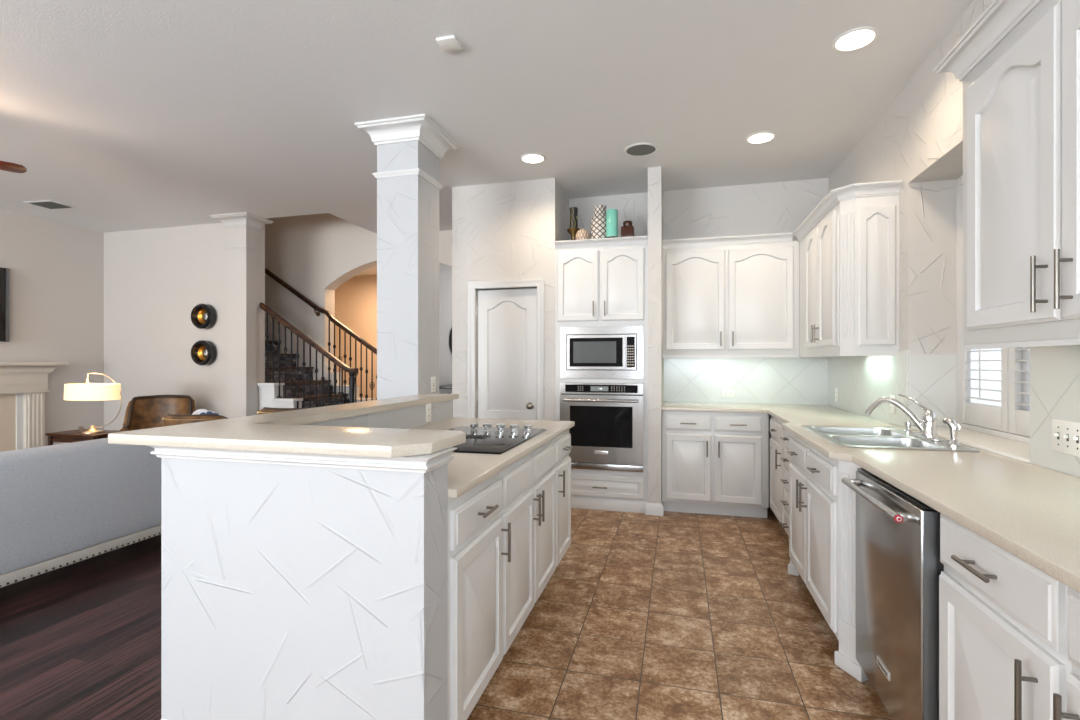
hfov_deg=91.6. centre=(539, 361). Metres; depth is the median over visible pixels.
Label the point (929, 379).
backsplash
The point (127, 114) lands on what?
ceiling
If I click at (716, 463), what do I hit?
base cabinet
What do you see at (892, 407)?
wall outlet
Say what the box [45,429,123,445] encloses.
end table
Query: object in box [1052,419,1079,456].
light switch
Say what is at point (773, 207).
wall
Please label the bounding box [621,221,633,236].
jar
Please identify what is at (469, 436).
vent grille
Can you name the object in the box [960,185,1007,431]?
plantation shutter
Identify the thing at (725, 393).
wall outlet
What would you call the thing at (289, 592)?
wall
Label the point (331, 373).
trim
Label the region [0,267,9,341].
television
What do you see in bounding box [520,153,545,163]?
recessed light
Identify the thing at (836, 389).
wall outlet
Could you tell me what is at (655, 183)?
wall
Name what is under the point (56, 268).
wall
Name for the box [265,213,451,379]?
wall
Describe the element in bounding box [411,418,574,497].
countertop
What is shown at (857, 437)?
sink
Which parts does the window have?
pane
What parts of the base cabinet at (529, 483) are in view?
false drawer, door, handle, handle, false drawer, door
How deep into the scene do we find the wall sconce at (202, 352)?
6.23 m
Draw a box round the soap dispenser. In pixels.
[904,421,912,431]
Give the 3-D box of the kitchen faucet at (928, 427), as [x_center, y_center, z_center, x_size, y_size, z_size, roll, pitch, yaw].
[1.895,0.274,2.695,0.157,0.212,0.372,0,0,-24]
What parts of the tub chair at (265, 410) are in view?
backrest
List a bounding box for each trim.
[149,446,456,472]
[325,372,375,402]
[468,279,543,419]
[911,426,1031,463]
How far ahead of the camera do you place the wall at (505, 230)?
4.86 m
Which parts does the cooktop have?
knob, knob, knob, knob, knob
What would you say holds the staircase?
on the floor
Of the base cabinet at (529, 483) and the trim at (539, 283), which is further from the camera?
the trim at (539, 283)
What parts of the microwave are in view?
door, glass, control frame, control panel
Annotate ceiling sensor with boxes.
[436,35,461,51]
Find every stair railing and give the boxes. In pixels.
[259,302,357,407]
[265,268,376,403]
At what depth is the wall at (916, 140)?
3.06 m
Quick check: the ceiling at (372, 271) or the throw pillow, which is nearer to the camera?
the throw pillow
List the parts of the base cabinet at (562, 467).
handle, drawer, door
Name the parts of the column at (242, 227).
neck molding, crown molding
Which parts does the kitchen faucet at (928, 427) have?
spout, lever, deck plate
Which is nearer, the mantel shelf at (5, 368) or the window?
the window
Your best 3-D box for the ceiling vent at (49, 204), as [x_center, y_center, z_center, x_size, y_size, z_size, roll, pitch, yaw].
[-5.151,-1.651,5.521,0.340,0.011,0.260,0,0,10]
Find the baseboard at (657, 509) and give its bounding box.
[645,502,663,515]
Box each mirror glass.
[202,311,206,321]
[202,347,206,358]
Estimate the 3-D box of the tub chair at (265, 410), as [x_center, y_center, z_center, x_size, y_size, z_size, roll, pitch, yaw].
[-2.433,0.873,5.344,0.763,0.856,0.766,0,0,-41]
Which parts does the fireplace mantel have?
moulding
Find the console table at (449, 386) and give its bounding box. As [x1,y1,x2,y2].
[439,384,451,393]
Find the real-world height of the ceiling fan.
0.499 m
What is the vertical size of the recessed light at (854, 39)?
0.009 m
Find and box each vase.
[575,229,589,239]
[590,205,606,238]
[606,209,617,237]
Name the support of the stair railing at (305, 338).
on the staircase
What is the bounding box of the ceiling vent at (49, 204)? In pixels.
[24,200,75,208]
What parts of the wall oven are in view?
handle, window trim, glass, control panel, control frame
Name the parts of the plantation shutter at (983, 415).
tilt rod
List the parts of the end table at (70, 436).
leg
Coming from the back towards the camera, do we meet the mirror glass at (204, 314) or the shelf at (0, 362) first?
the mirror glass at (204, 314)
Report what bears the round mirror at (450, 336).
attached to the wall partition at (445, 272)
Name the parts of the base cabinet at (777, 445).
drawer, handle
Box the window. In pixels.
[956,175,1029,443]
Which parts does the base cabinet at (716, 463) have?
drawer, door, handle, drawer, door, handle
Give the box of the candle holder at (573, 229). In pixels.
[567,207,579,239]
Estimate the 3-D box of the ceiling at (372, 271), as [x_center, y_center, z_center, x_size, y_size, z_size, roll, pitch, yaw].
[-1.910,-1.550,7.978,5.750,0.100,1.840,0,0,15]
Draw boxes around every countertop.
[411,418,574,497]
[661,402,1079,592]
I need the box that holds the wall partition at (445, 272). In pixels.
[439,263,451,393]
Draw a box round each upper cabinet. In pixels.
[662,232,798,357]
[793,180,902,357]
[933,0,1079,349]
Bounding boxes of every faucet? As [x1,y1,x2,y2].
[865,393,943,441]
[921,410,937,437]
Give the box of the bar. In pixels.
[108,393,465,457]
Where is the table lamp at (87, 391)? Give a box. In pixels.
[64,373,121,433]
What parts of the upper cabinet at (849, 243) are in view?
handle, door, handle, door, crown molding, light rail, panel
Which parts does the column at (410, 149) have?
crown molding, neck molding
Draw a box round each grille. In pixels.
[466,434,489,438]
[627,145,655,155]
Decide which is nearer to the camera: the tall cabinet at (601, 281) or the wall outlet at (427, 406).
the wall outlet at (427, 406)
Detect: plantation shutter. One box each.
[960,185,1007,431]
[1008,347,1029,436]
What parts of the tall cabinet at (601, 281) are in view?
door, handle, crown molding, drawer, door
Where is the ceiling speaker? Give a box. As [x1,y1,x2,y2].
[624,143,657,156]
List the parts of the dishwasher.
handle, door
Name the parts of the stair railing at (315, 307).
handrail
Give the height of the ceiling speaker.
0.008 m
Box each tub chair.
[162,414,227,425]
[257,407,306,414]
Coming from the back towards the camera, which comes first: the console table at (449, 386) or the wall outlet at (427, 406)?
the console table at (449, 386)
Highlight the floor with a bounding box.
[0,503,892,719]
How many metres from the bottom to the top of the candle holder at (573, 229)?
0.347 m
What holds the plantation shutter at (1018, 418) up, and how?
attached to the window
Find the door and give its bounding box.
[476,288,536,419]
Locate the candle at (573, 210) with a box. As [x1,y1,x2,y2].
[569,207,577,227]
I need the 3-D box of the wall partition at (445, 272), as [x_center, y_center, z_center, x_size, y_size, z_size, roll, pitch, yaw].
[-1.228,-0.100,7.819,0.150,2.800,1.500,0,0,15]
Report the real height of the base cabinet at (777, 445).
0.884 m
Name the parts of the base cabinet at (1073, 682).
handle, door, drawer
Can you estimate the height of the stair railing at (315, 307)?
3.054 m
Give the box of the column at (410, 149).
[355,114,457,399]
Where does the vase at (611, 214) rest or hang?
on the tall cabinet at (601, 281)
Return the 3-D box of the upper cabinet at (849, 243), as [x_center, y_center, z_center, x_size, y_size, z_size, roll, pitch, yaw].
[2.168,-0.567,3.822,0.367,1.057,1.281,0,0,15]
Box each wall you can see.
[0,209,103,445]
[104,223,264,430]
[161,400,452,719]
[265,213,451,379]
[335,275,376,398]
[452,178,568,420]
[569,178,827,502]
[648,167,662,503]
[828,0,1079,477]
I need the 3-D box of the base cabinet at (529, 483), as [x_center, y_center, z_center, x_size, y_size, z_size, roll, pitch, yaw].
[-0.305,0.858,2.602,0.658,0.884,0.923,0,0,15]
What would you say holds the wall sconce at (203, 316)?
attached to the wall at (154, 279)
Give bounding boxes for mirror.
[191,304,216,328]
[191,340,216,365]
[449,328,451,352]
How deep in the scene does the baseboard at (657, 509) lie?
4.45 m
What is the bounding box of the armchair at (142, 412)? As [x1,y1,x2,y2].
[119,395,195,430]
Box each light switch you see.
[431,377,435,392]
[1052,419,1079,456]
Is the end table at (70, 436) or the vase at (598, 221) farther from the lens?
the end table at (70, 436)
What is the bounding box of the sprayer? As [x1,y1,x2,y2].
[943,418,960,446]
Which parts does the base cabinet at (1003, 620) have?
handle, door, drawer, handle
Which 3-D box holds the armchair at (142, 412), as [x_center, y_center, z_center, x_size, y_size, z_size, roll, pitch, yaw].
[-4.187,0.838,5.776,0.689,0.927,0.635,0,0,-25]
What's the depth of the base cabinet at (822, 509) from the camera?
2.36 m
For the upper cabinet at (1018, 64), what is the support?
attached to the wall at (916, 140)
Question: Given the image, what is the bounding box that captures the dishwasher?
[841,468,943,719]
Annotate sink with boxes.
[801,425,980,451]
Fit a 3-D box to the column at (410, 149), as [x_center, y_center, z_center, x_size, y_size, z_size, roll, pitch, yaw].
[-0.956,-0.178,3.837,0.536,2.957,0.551,0,0,15]
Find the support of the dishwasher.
on the floor
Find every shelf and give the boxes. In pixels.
[0,362,66,362]
[0,363,68,373]
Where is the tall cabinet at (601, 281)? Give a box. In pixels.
[554,236,647,512]
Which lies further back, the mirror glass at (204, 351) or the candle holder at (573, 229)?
the mirror glass at (204, 351)
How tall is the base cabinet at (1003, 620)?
0.884 m
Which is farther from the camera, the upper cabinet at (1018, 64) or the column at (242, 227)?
the column at (242, 227)
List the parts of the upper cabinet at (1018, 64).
crown molding, door, light rail, handle, handle, door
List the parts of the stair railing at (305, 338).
handrail, newel post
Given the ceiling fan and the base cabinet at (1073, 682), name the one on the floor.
the base cabinet at (1073, 682)
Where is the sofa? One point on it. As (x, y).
(61, 505)
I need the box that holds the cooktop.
[448,423,546,453]
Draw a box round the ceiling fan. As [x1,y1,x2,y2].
[0,161,26,172]
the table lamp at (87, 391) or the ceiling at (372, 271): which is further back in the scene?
the ceiling at (372, 271)
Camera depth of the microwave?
4.60 m
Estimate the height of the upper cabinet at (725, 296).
1.055 m
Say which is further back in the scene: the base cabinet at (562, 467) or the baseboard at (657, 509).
the baseboard at (657, 509)
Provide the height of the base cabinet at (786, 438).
0.884 m
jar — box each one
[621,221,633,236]
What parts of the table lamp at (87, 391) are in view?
lamp shade, curved arm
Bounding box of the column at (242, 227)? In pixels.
[210,212,273,417]
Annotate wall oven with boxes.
[560,382,642,471]
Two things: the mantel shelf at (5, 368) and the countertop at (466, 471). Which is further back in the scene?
the mantel shelf at (5, 368)
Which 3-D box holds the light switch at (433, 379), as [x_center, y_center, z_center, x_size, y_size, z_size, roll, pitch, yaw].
[-0.776,0.165,3.849,0.020,0.114,0.070,0,0,15]
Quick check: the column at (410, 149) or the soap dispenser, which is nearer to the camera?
the soap dispenser
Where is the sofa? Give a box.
[0,438,160,587]
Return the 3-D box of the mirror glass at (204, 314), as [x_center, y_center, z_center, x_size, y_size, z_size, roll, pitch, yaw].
[-3.995,-0.542,6.279,0.135,0.135,0.040,0,0,15]
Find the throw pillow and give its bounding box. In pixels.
[192,409,224,416]
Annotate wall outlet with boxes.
[425,403,430,421]
[722,390,733,396]
[835,388,837,401]
[890,395,894,413]
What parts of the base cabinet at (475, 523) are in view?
drawer, door, handle, handle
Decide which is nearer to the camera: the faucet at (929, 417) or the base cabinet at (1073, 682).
the base cabinet at (1073, 682)
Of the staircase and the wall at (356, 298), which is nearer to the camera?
the staircase
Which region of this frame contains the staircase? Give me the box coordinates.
[257,316,347,409]
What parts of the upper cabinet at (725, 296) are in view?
door, handle, crown molding, light rail, handle, door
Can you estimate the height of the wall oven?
0.760 m
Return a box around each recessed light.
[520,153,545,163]
[745,131,775,143]
[832,26,878,51]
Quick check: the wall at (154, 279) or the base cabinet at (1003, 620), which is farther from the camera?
the wall at (154, 279)
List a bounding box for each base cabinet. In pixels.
[448,472,510,719]
[500,439,555,655]
[553,429,572,566]
[662,411,768,517]
[769,416,785,522]
[780,430,789,535]
[787,434,868,681]
[939,513,1072,719]
[1053,586,1079,719]
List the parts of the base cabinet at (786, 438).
drawer, drawer, drawer, drawer, drawer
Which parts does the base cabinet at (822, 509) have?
fluted post, false drawer, door, handle, handle, handle, door, false drawer, fluted post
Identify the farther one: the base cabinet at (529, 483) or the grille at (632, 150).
the grille at (632, 150)
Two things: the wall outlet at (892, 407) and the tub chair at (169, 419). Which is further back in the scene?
the tub chair at (169, 419)
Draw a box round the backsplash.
[663,345,1079,476]
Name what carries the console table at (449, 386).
on the floor
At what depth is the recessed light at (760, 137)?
3.86 m
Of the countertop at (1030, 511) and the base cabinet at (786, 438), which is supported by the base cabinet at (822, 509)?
the countertop at (1030, 511)
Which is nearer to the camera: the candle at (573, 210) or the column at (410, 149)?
the column at (410, 149)
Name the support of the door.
in the wall at (505, 230)
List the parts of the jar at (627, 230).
lid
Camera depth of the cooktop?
2.63 m
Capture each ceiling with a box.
[0,0,973,232]
[355,266,376,275]
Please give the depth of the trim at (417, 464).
1.53 m
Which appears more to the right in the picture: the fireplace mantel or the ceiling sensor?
the ceiling sensor
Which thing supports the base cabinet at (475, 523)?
on the floor
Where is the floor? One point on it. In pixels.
(672, 615)
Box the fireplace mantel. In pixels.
[0,362,68,451]
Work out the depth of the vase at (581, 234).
4.71 m
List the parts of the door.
knob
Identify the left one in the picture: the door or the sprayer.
the door
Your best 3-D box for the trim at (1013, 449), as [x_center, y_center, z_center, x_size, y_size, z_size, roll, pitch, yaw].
[2.143,0.388,2.518,0.256,0.025,1.120,0,0,15]
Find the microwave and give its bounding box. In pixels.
[560,326,642,378]

